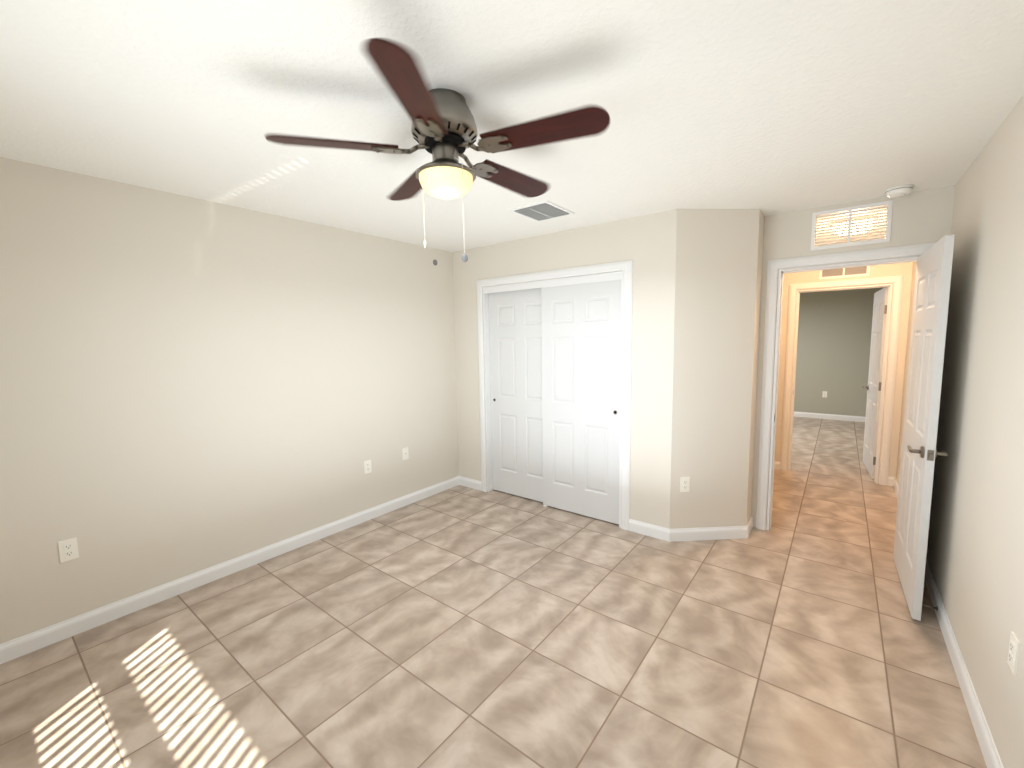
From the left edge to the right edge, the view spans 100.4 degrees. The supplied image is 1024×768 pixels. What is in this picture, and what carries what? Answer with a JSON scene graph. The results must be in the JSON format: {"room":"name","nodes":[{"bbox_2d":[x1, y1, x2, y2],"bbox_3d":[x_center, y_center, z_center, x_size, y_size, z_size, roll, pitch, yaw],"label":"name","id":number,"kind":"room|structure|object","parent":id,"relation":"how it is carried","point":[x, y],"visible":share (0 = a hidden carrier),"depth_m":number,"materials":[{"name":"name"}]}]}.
{"room":"empty bedroom","nodes":[
{"label":"empty bedroom","id":0,"kind":"room"},
{"bbox_2d":[0,157,458,643],"bbox_3d":[-1.645,0.013,3.284,0.120,2.470,4.560,4,7,37],"label":"wall","id":1,"kind":"structure","parent":0,"point":[189,385],"depth_m":2.68,"materials":[{"name":"beige paint"}]},
{"bbox_2d":[58,537,78,562],"bbox_3d":[-2.381,0.891,2.292,0.009,0.115,0.070,4,7,37],"label":"electrical outlet","id":2,"kind":"object","parent":1,"relation":"attached to","point":[68,549],"visible":1,"depth_m":2.29,"materials":[{"name":"white plastic"}]},
{"bbox_2d":[364,459,371,473],"bbox_3d":[-1.262,0.725,3.736,0.009,0.115,0.070,4,7,37],"label":"electrical outlet","id":3,"kind":"object","parent":1,"relation":"attached to","point":[367,467],"visible":1,"depth_m":3.73,"materials":[{"name":"white plastic"}]},
{"bbox_2d":[402,447,408,459],"bbox_3d":[-1.011,0.662,4.056,0.010,0.115,0.070,4,7,37],"label":"outlet","id":4,"kind":"object","parent":1,"relation":"attached to","point":[405,453],"visible":1,"depth_m":4.05,"materials":[{"name":"white plastic"}]},
{"bbox_2d":[0,416,986,767],"bbox_3d":[1.815,1.099,4.755,4.400,0.100,10.700,4,7,37],"label":"floor","id":5,"kind":"structure","parent":0,"point":[460,626],"depth_m":2.12,"materials":[{"name":"tile"}]},
{"bbox_2d":[0,476,1003,767],"bbox_3d":[-0.059,1.286,2.278,3.745,0.095,4.440,4,7,37],"label":"baseboard","id":6,"kind":"structure","parent":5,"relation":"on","point":[80,624],"depth_m":2.50,"materials":[{"name":"white wood"}]},
{"bbox_2d":[629,515,752,541],"bbox_3d":[1.464,1.138,3.485,0.796,0.095,0.655,4,7,37],"label":"baseboard","id":7,"kind":"structure","parent":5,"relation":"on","point":[693,534],"depth_m":3.30,"materials":[{"name":"white wood"}]},
{"bbox_2d":[0,0,1023,251],"bbox_3d":[1.774,-1.457,4.491,4.400,0.100,10.700,4,7,37],"label":"ceiling","id":8,"kind":"structure","parent":0,"point":[774,106],"depth_m":1.61,"materials":[{"name":"white paint"}]},
{"bbox_2d":[265,38,609,261],"bbox_3d":[-0.221,-0.775,1.686,1.200,0.618,1.168,4,7,37],"label":"ceiling fan","id":9,"kind":"object","parent":8,"relation":"hanging from","point":[444,132],"visible":1,"depth_m":1.54,"materials":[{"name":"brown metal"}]},
{"bbox_2d":[508,200,574,221],"bbox_3d":[0.214,-1.225,3.047,0.320,0.017,0.370,4,7,37],"label":"ceiling vent","id":10,"kind":"object","parent":8,"relation":"in","point":[542,210],"visible":0.98,"depth_m":3.01,"materials":[{"name":"white metal"}]},
{"bbox_2d":[829,216,877,236],"bbox_3d":[2.748,-1.249,3.443,0.310,0.130,0.310,4,7,37],"label":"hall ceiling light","id":11,"kind":"object","parent":8,"relation":"attached to","point":[854,227],"visible":0.25,"depth_m":3.36,"materials":[{"name":"white glass"}]},
{"bbox_2d":[885,185,913,197],"bbox_3d":[2.439,-1.209,2.690,0.136,0.044,0.136,4,7,37],"label":"smoke detector","id":12,"kind":"object","parent":8,"relation":"attached to","point":[898,191],"visible":0.98,"depth_m":2.65,"materials":[{"name":"white plastic"}]},
{"bbox_2d":[452,209,676,528],"bbox_3d":[0.335,-0.081,3.898,2.260,2.470,0.120,4,7,37],"label":"wall","id":13,"kind":"structure","parent":0,"point":[646,244],"depth_m":3.35,"materials":[{"name":"beige paint"}]},
{"bbox_2d":[489,288,542,501],"bbox_3d":[0.094,0.098,4.133,0.765,2.048,0.038,4,7,37],"label":"closet door","id":14,"kind":"structure","parent":13,"relation":"in","point":[515,328],"depth_m":4.15,"materials":[{"name":"white wood"}]},
{"bbox_2d":[485,273,621,293],"bbox_3d":[0.327,-0.883,3.813,1.428,0.045,0.098,4,7,37],"label":"trim","id":15,"kind":"structure","parent":13,"relation":"attached to","point":[563,282],"depth_m":3.70,"materials":[{"name":"white wood"}]},
{"bbox_2d":[477,260,632,529],"bbox_3d":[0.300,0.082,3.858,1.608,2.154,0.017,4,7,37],"label":"trim","id":16,"kind":"structure","parent":13,"relation":"attached to","point":[626,267],"depth_m":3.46,"materials":[{"name":"white wood"}]},
{"bbox_2d":[541,280,621,523],"bbox_3d":[0.590,0.135,3.699,0.765,2.048,0.038,4,7,37],"label":"closet door","id":17,"kind":"structure","parent":13,"relation":"in","point":[581,350],"depth_m":3.67,"materials":[{"name":"white wood"}]},
{"bbox_2d":[670,209,763,528],"bbox_3d":[1.571,-0.036,3.276,0.460,2.470,0.640,4,7,37],"label":"wall","id":18,"kind":"structure","parent":0,"point":[718,272],"depth_m":3.17,"materials":[{"name":"beige paint"}]},
{"bbox_2d":[680,477,689,491],"bbox_3d":[1.317,0.765,3.247,0.070,0.115,0.009,-1,6,-3],"label":"outlet","id":19,"kind":"object","parent":18,"relation":"attached to","point":[684,484],"visible":1,"depth_m":3.25,"materials":[{"name":"white plastic"}]},
{"bbox_2d":[794,287,882,416],"bbox_3d":[5.231,-0.624,8.400,3.005,2.470,0.120,4,7,37],"label":"wall","id":20,"kind":"structure","parent":0,"point":[834,342],"depth_m":7.81,"materials":[{"name":"beige paint"}]},
{"bbox_2d":[793,411,865,421],"bbox_3d":[5.206,0.563,8.471,2.940,0.095,0.015,4,7,37],"label":"baseboard","id":21,"kind":"structure","parent":20,"relation":"attached to","point":[831,416],"depth_m":7.91,"materials":[{"name":"white wood"}]},
{"bbox_2d":[774,262,912,482],"bbox_3d":[2.766,-0.256,5.221,3.005,2.470,0.120,4,7,37],"label":"wall","id":22,"kind":"structure","parent":0,"point":[897,269],"depth_m":4.36,"materials":[{"name":"beige paint"}]},
{"bbox_2d":[774,461,779,469],"bbox_3d":[2.344,0.905,5.596,1.996,0.095,0.015,4,7,37],"label":"baseboard","id":23,"kind":"structure","parent":22,"relation":"attached to","point":[777,465],"depth_m":5.00,"materials":[{"name":"white wood"}]},
{"bbox_2d":[780,275,903,484],"bbox_3d":[3.530,-0.040,4.643,0.948,2.134,0.137,4,7,37],"label":"door frame","id":24,"kind":"structure","parent":22,"relation":"attached to","point":[897,281],"depth_m":4.43,"materials":[{"name":"white wood"}]},
{"bbox_2d":[819,266,869,278],"bbox_3d":[3.488,-1.217,4.483,0.414,0.194,0.026,4,7,37],"label":"air vent","id":25,"kind":"object","parent":22,"relation":"in","point":[844,275],"depth_m":4.48,"materials":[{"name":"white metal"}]},
{"bbox_2d":[862,287,888,478],"bbox_3d":[4.079,-0.027,4.826,0.152,2.030,0.814,4,7,37],"label":"room door","id":26,"kind":"structure","parent":22,"relation":"in","point":[873,386],"depth_m":4.71,"materials":[{"name":"white wood"}]},
{"bbox_2d":[751,185,954,527],"bbox_3d":[1.266,-0.105,3.987,3.865,2.470,0.120,4,7,37],"label":"wall","id":27,"kind":"structure","parent":0,"point":[922,217],"depth_m":3.03,"materials":[{"name":"beige paint"}]},
{"bbox_2d":[756,242,936,530],"bbox_3d":[2.390,0.134,3.132,0.958,2.134,0.137,4,7,37],"label":"door frame","id":28,"kind":"structure","parent":27,"relation":"attached to","point":[773,266],"depth_m":3.29,"materials":[{"name":"white wood"}]},
{"bbox_2d":[810,200,892,250],"bbox_3d":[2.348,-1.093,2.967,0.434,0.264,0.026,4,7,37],"label":"air vent","id":29,"kind":"object","parent":27,"relation":"in","point":[850,220],"visible":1,"depth_m":2.95,"materials":[{"name":"white metal"}]},
{"bbox_2d":[893,235,954,620],"bbox_3d":[2.424,0.236,2.531,0.151,2.030,0.817,4,7,37],"label":"bedroom door","id":30,"kind":"structure","parent":27,"relation":"in","point":[920,453],"depth_m":2.36,"materials":[{"name":"white wood"}]},
{"bbox_2d":[896,94,1023,767],"bbox_3d":[3.265,-0.067,3.318,0.120,2.470,10.620,4,7,37],"label":"wall","id":31,"kind":"structure","parent":0,"point":[975,553],"depth_m":1.82,"materials":[{"name":"beige paint"}]},
{"bbox_2d":[887,476,898,498],"bbox_3d":[3.371,1.085,3.700,0.061,0.095,1.780,4,7,37],"label":"baseboard","id":32,"kind":"structure","parent":31,"relation":"attached to","point":[892,481],"depth_m":4.35,"materials":[{"name":"white wood"}]},
{"bbox_2d":[922,604,937,610],"bbox_3d":[2.313,1.236,2.377,0.083,0.024,0.024,4,7,37],"label":"door stop","id":33,"kind":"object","parent":31,"relation":"attached to","point":[936,607],"depth_m":2.36,"materials":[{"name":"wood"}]},
{"bbox_2d":[1007,631,1019,675],"bbox_3d":[1.664,0.893,1.418,0.009,0.115,0.070,4,7,37],"label":"electrical outlet","id":34,"kind":"object","parent":31,"relation":"attached to","point":[1013,651],"visible":1,"depth_m":1.41,"materials":[{"name":"white plastic"}]}
]}

